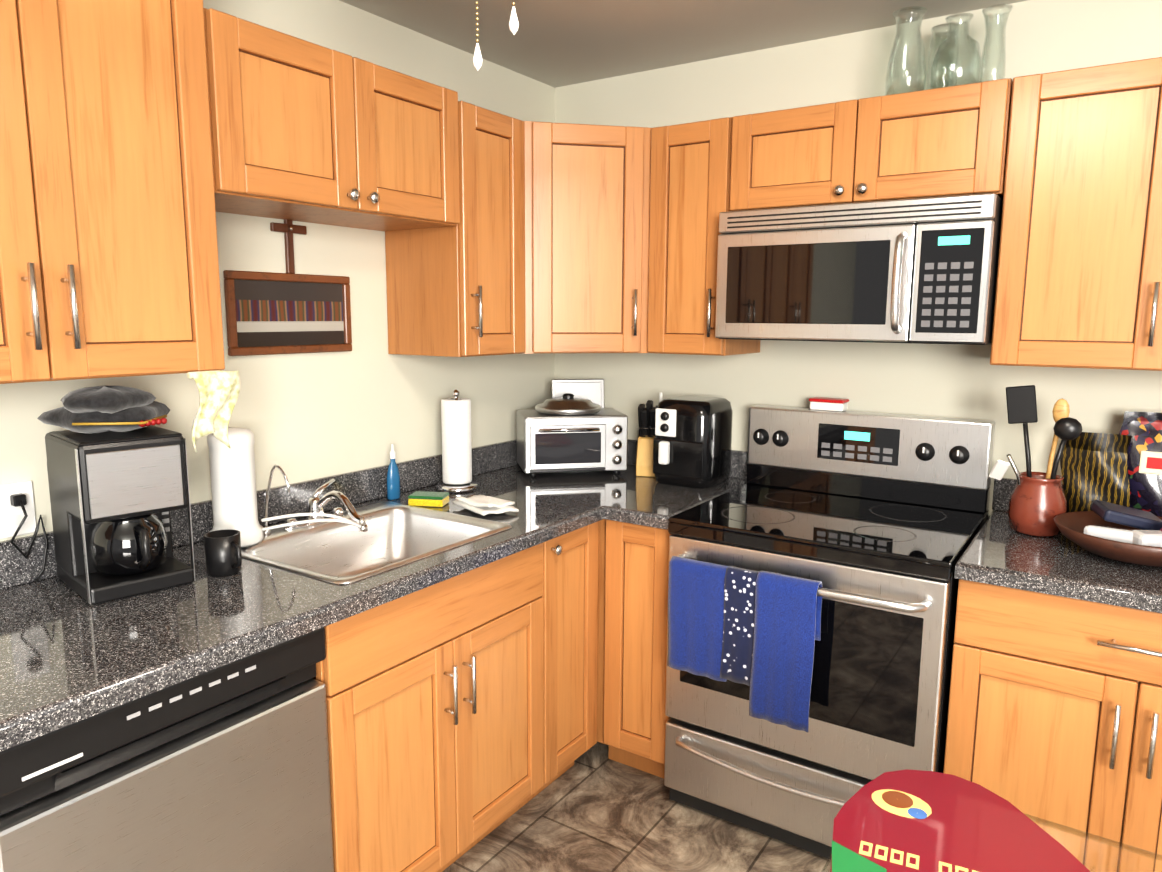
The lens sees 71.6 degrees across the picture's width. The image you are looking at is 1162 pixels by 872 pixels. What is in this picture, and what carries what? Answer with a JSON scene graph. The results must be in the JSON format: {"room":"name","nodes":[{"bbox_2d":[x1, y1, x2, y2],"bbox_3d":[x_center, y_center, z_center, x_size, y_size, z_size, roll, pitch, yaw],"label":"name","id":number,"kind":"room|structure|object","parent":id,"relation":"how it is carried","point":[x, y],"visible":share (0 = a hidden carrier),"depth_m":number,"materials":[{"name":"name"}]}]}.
{"room":"kitchen","nodes":[
{"label":"kitchen","id":0,"kind":"room"},
{"bbox_2d":[0,0,555,541],"bbox_3d":[-1.570,0.107,1.286,0.120,2.380,5.320,6,10,33],"label":"wall","id":1,"kind":"structure","parent":0,"point":[368,400],"depth_m":2.39,"materials":[{"name":"paint"}]},
{"bbox_2d":[0,481,47,580],"bbox_3d":[-1.188,0.208,1.723,0.051,0.215,0.080,6,10,33],"label":"outlet","id":2,"kind":"object","parent":1,"relation":"attached to","point":[17,512],"visible":1,"depth_m":1.72,"materials":[{"name":"white plastic"}]},
{"bbox_2d":[0,0,224,383],"bbox_3d":[-1.079,-0.566,1.479,0.363,0.920,0.697,6,10,33],"label":"upper cabinet","id":3,"kind":"object","parent":1,"relation":"attached to","point":[109,263],"visible":1,"depth_m":1.53,"materials":[{"name":"brown wood"}]},
{"bbox_2d":[187,370,240,451],"bbox_3d":[-0.777,-0.055,1.719,0.042,0.167,0.125,6,10,33],"label":"dish towel","id":4,"kind":"object","parent":3,"relation":"attached to","point":[219,391],"visible":1,"depth_m":1.71,"materials":[{"name":"beige fabric"}]},
{"bbox_2d":[223,270,351,355],"bbox_3d":[-0.804,-0.341,2.247,0.017,0.220,0.400,6,10,33],"label":"picture frame","id":5,"kind":"object","parent":1,"relation":"attached to","point":[269,313],"visible":1,"depth_m":2.23,"materials":[{"name":"brown wood"}]},
{"bbox_2d":[270,219,306,273],"bbox_3d":[-0.800,-0.536,2.216,0.023,0.175,0.110,6,10,33],"label":"wall cross","id":6,"kind":"object","parent":1,"relation":"attached to","point":[288,228],"visible":0.96,"depth_m":2.21,"materials":[{"name":"brown wood"}]},
{"bbox_2d":[204,8,459,230],"bbox_3d":[-0.675,-0.758,2.067,0.356,0.370,0.756,6,10,33],"label":"upper cabinet","id":7,"kind":"object","parent":1,"relation":"attached to","point":[302,130],"visible":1,"depth_m":1.93,"materials":[{"name":"brown wood"}]},
{"bbox_2d":[385,101,525,356],"bbox_3d":[-0.377,-0.624,2.534,0.363,0.730,0.302,6,10,33],"label":"upper cabinet","id":8,"kind":"object","parent":1,"relation":"attached to","point":[457,290],"visible":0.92,"depth_m":2.45,"materials":[{"name":"brown wood"}]},
{"bbox_2d":[522,121,651,353],"bbox_3d":[-0.022,-0.668,2.842,0.610,0.730,0.609,6,10,33],"label":"upper cabinet","id":9,"kind":"object","parent":1,"relation":"attached to","point":[587,208],"visible":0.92,"depth_m":2.62,"materials":[{"name":"brown wood"}]},
{"bbox_2d":[443,742,830,871],"bbox_3d":[0.252,1.515,0.262,4.520,0.080,5.320,6,10,33],"label":"floor","id":10,"kind":"structure","parent":0,"point":[594,808],"depth_m":2.34,"materials":[{"name":"tile"}]},
{"bbox_2d":[0,627,333,871],"bbox_3d":[-0.951,0.821,1.635,0.631,0.864,0.598,6,10,33],"label":"dishwasher","id":11,"kind":"object","parent":10,"relation":"on","point":[224,768],"visible":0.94,"depth_m":1.43,"materials":[{"name":"silver metal"}]},
{"bbox_2d":[313,543,543,871],"bbox_3d":[-0.561,0.739,2.192,0.668,0.870,0.757,6,10,33],"label":"base cabinet","id":12,"kind":"object","parent":10,"relation":"on","point":[434,697],"visible":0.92,"depth_m":1.97,"materials":[{"name":"brown wood"}]},
{"bbox_2d":[519,519,671,808],"bbox_3d":[-0.002,0.647,2.828,0.885,0.870,0.926,6,10,33],"label":"base cabinet","id":13,"kind":"object","parent":10,"relation":"on","point":[605,598],"visible":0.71,"depth_m":2.50,"materials":[{"name":"brown wood"}]},
{"bbox_2d":[0,439,637,751],"bbox_3d":[-0.669,0.259,1.963,0.660,0.140,2.998,6,10,33],"label":"countertop","id":14,"kind":"structure","parent":13,"relation":"on","point":[68,655],"depth_m":1.65,"materials":[{"name":"stone"}]},
{"bbox_2d":[37,386,194,604],"bbox_3d":[-0.984,0.103,1.732,0.294,0.430,0.258,6,10,33],"label":"coffee maker","id":15,"kind":"object","parent":14,"relation":"on","point":[117,470],"visible":1,"depth_m":1.66,"materials":[{"name":"black plastic"}]},
{"bbox_2d":[204,529,241,576],"bbox_3d":[-0.795,0.265,1.807,0.102,0.090,0.076,6,10,33],"label":"mug","id":16,"kind":"object","parent":14,"relation":"on","point":[223,552],"visible":1,"depth_m":1.78,"materials":[{"name":"black ceramic"}]},
{"bbox_2d":[284,479,367,531],"bbox_3d":[-0.663,0.193,2.185,0.233,0.110,0.204,6,10,33],"label":"faucet","id":17,"kind":"object","parent":14,"relation":"on","point":[315,505],"depth_m":2.19,"materials":[{"name":"silver metal"}]},
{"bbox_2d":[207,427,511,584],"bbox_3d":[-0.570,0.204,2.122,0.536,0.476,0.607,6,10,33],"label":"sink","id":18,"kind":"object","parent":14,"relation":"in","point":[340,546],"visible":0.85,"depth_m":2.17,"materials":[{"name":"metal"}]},
{"bbox_2d":[387,444,400,499],"bbox_3d":[-0.594,0.112,2.546,0.034,0.176,0.048,6,10,33],"label":"soap bottle","id":19,"kind":"object","parent":14,"relation":"on","point":[393,483],"visible":1,"depth_m":2.53,"materials":[{"name":"blue plastic"}]},
{"bbox_2d":[408,491,448,506],"bbox_3d":[-0.470,0.195,2.486,0.110,0.032,0.070,2,9,9],"label":"sponge","id":20,"kind":"object","parent":14,"relation":"on","point":[429,499],"visible":1,"depth_m":2.46,"materials":[{"name":"yellow plastic"}]},
{"bbox_2d":[436,389,478,492],"bbox_3d":[-0.415,0.012,2.686,0.144,0.335,0.144,6,10,33],"label":"paper towel holder","id":21,"kind":"object","parent":14,"relation":"on","point":[456,445],"visible":1,"depth_m":2.65,"materials":[{"name":"white paper"}]},
{"bbox_2d":[452,495,518,515],"bbox_3d":[-0.287,0.202,2.409,0.128,0.034,0.195,-6,11,-38],"label":"cloth","id":22,"kind":"object","parent":14,"relation":"on","point":[483,505],"visible":1,"depth_m":2.38,"materials":[{"name":"white fabric"}]},
{"bbox_2d":[516,379,627,477],"bbox_3d":[-0.031,-0.033,3.009,0.432,0.332,0.456,6,10,33],"label":"toaster oven","id":23,"kind":"object","parent":14,"relation":"on","point":[573,425],"visible":1,"depth_m":2.89,"materials":[{"name":"silver metal"}]},
{"bbox_2d":[608,450,747,529],"bbox_3d":[0.348,0.157,2.682,0.224,0.140,0.660,6,10,33],"label":"countertop","id":24,"kind":"structure","parent":13,"relation":"on","point":[633,499],"depth_m":2.64,"materials":[{"name":"stone"}]},
{"bbox_2d":[636,392,662,476],"bbox_3d":[0.257,-0.008,2.960,0.090,0.301,0.151,2,9,14],"label":"knife block","id":25,"kind":"object","parent":24,"relation":"on","point":[646,437],"visible":0.58,"depth_m":2.93,"materials":[{"name":"brown wood"}]},
{"bbox_2d":[653,395,732,487],"bbox_3d":[0.390,0.015,2.830,0.215,0.295,0.270,6,10,33],"label":"air fryer","id":26,"kind":"object","parent":24,"relation":"on","point":[692,443],"visible":1,"depth_m":2.74,"materials":[{"name":"black plastic"}]},
{"bbox_2d":[664,404,994,859],"bbox_3d":[0.721,0.554,2.405,0.756,1.190,0.751,6,10,33],"label":"range","id":27,"kind":"object","parent":10,"relation":"on","point":[812,591],"visible":0.96,"depth_m":2.21,"materials":[{"name":"silver metal"}]},
{"bbox_2d":[809,397,848,411],"bbox_3d":[0.817,-0.104,2.658,0.116,0.038,0.066,6,10,33],"label":"tub","id":28,"kind":"object","parent":27,"relation":"on","point":[829,404],"visible":1,"depth_m":2.63,"materials":[{"name":"white"}]},
{"bbox_2d":[822,769,1161,871],"bbox_3d":[0.662,1.043,0.596,1.217,0.758,1.238,6,10,33],"label":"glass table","id":29,"kind":"object","parent":10,"relation":"on","point":[906,820],"visible":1,"depth_m":1.17,"materials":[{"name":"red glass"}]},
{"bbox_2d":[943,579,1161,871],"bbox_3d":[1.395,0.770,2.059,0.762,0.870,0.668,6,10,33],"label":"base cabinet","id":30,"kind":"object","parent":10,"relation":"on","point":[1055,710],"visible":0.79,"depth_m":1.88,"materials":[{"name":"brown wood"}]},
{"bbox_2d":[954,478,1161,612],"bbox_3d":[1.403,0.267,1.986,0.774,0.140,0.660,6,10,33],"label":"countertop","id":31,"kind":"structure","parent":30,"relation":"on","point":[999,555],"depth_m":1.90,"materials":[{"name":"stone"}]},
{"bbox_2d":[989,385,1082,536],"bbox_3d":[1.220,0.065,2.165,0.205,0.404,0.165,6,10,33],"label":"utensil crock","id":32,"kind":"object","parent":31,"relation":"on","point":[1037,502],"visible":1,"depth_m":2.15,"materials":[{"name":"ceramic"}]},
{"bbox_2d":[1060,432,1131,512],"bbox_3d":[1.412,0.125,2.218,0.175,0.270,0.078,6,10,33],"label":"snack bag","id":33,"kind":"object","parent":31,"relation":"on","point":[1093,466],"visible":0.73,"depth_m":2.20,"materials":[{"name":"plastic"}]},
{"bbox_2d":[1053,500,1161,566],"bbox_3d":[1.369,0.228,1.970,0.370,0.140,0.370,6,10,33],"label":"fruit bowl","id":34,"kind":"object","parent":31,"relation":"on","point":[1117,532],"visible":1,"depth_m":1.95,"materials":[{"name":"brown wood"}]},
{"bbox_2d":[1119,411,1161,516],"bbox_3d":[1.570,0.104,2.163,0.250,0.330,0.091,6,10,33],"label":"snack bag","id":35,"kind":"object","parent":31,"relation":"on","point":[1144,452],"visible":0.54,"depth_m":2.16,"materials":[{"name":"multicoloured plastic"}]},
{"bbox_2d":[339,0,1026,87],"bbox_3d":[0.266,-0.918,-0.102,4.520,0.080,5.320,6,10,33],"label":"ceiling","id":36,"kind":"structure","parent":0,"point":[556,43],"depth_m":2.49,"materials":[{"name":"paint"}]},
{"bbox_2d":[473,2,518,70],"bbox_3d":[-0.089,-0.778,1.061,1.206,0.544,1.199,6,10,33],"label":"pull chain","id":37,"kind":"object","parent":36,"relation":"hanging from","point":[513,29],"visible":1,"depth_m":1.12,"materials":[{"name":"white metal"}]},
{"bbox_2d":[556,0,1161,516],"bbox_3d":[1.765,-0.007,2.178,4.370,2.380,0.120,6,10,33],"label":"wall","id":38,"kind":"structure","parent":0,"point":[1043,36],"depth_m":2.57,"materials":[{"name":"paint"}]},
{"bbox_2d":[647,117,760,355],"bbox_3d":[0.415,-0.644,2.699,0.278,0.730,0.363,6,10,33],"label":"upper cabinet","id":39,"kind":"object","parent":38,"relation":"attached to","point":[690,177],"visible":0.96,"depth_m":2.59,"materials":[{"name":"brown wood"}]},
{"bbox_2d":[730,78,1012,210],"bbox_3d":[0.851,-0.820,2.384,0.757,0.285,0.356,6,10,33],"label":"upper cabinet","id":40,"kind":"object","parent":38,"relation":"attached to","point":[946,141],"visible":0.98,"depth_m":2.23,"materials":[{"name":"brown wood"}]},
{"bbox_2d":[715,193,1002,344],"bbox_3d":[0.820,-0.475,2.391,0.751,0.381,0.460,6,10,33],"label":"over-the-range microwave","id":41,"kind":"object","parent":40,"relation":"attached to","point":[920,270],"visible":0.98,"depth_m":2.21,"materials":[{"name":"silver metal"}]},
{"bbox_2d":[885,6,926,94],"bbox_3d":[0.932,-1.079,2.304,0.110,0.250,0.110,6,10,33],"label":"vase","id":42,"kind":"object","parent":40,"relation":"on","point":[921,61],"visible":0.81,"depth_m":2.29,"materials":[{"name":"clear glass"}]},
{"bbox_2d":[926,23,959,89],"bbox_3d":[1.049,-1.068,2.337,0.080,0.220,0.080,6,10,33],"label":"vase","id":43,"kind":"object","parent":40,"relation":"on","point":[932,46],"visible":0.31,"depth_m":2.32,"materials":[{"name":"clear glass"}]},
{"bbox_2d":[930,13,981,88],"bbox_3d":[1.046,-1.051,2.244,0.132,0.215,0.132,6,10,33],"label":"vase","id":44,"kind":"object","parent":40,"relation":"on","point":[939,47],"visible":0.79,"depth_m":2.23,"materials":[{"name":"clear glass"}]},
{"bbox_2d":[978,4,1012,82],"bbox_3d":[1.119,-1.042,2.184,0.076,0.215,0.076,6,10,33],"label":"vase","id":45,"kind":"object","parent":40,"relation":"on","point":[1003,37],"visible":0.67,"depth_m":2.17,"materials":[{"name":"clear glass"}]},
{"bbox_2d":[990,57,1161,370],"bbox_3d":[1.480,-0.533,1.997,0.757,0.730,0.363,6,10,33],"label":"upper cabinet","id":46,"kind":"object","parent":38,"relation":"attached to","point":[1079,278],"visible":1,"depth_m":2.00,"materials":[{"name":"brown wood"}]}
]}

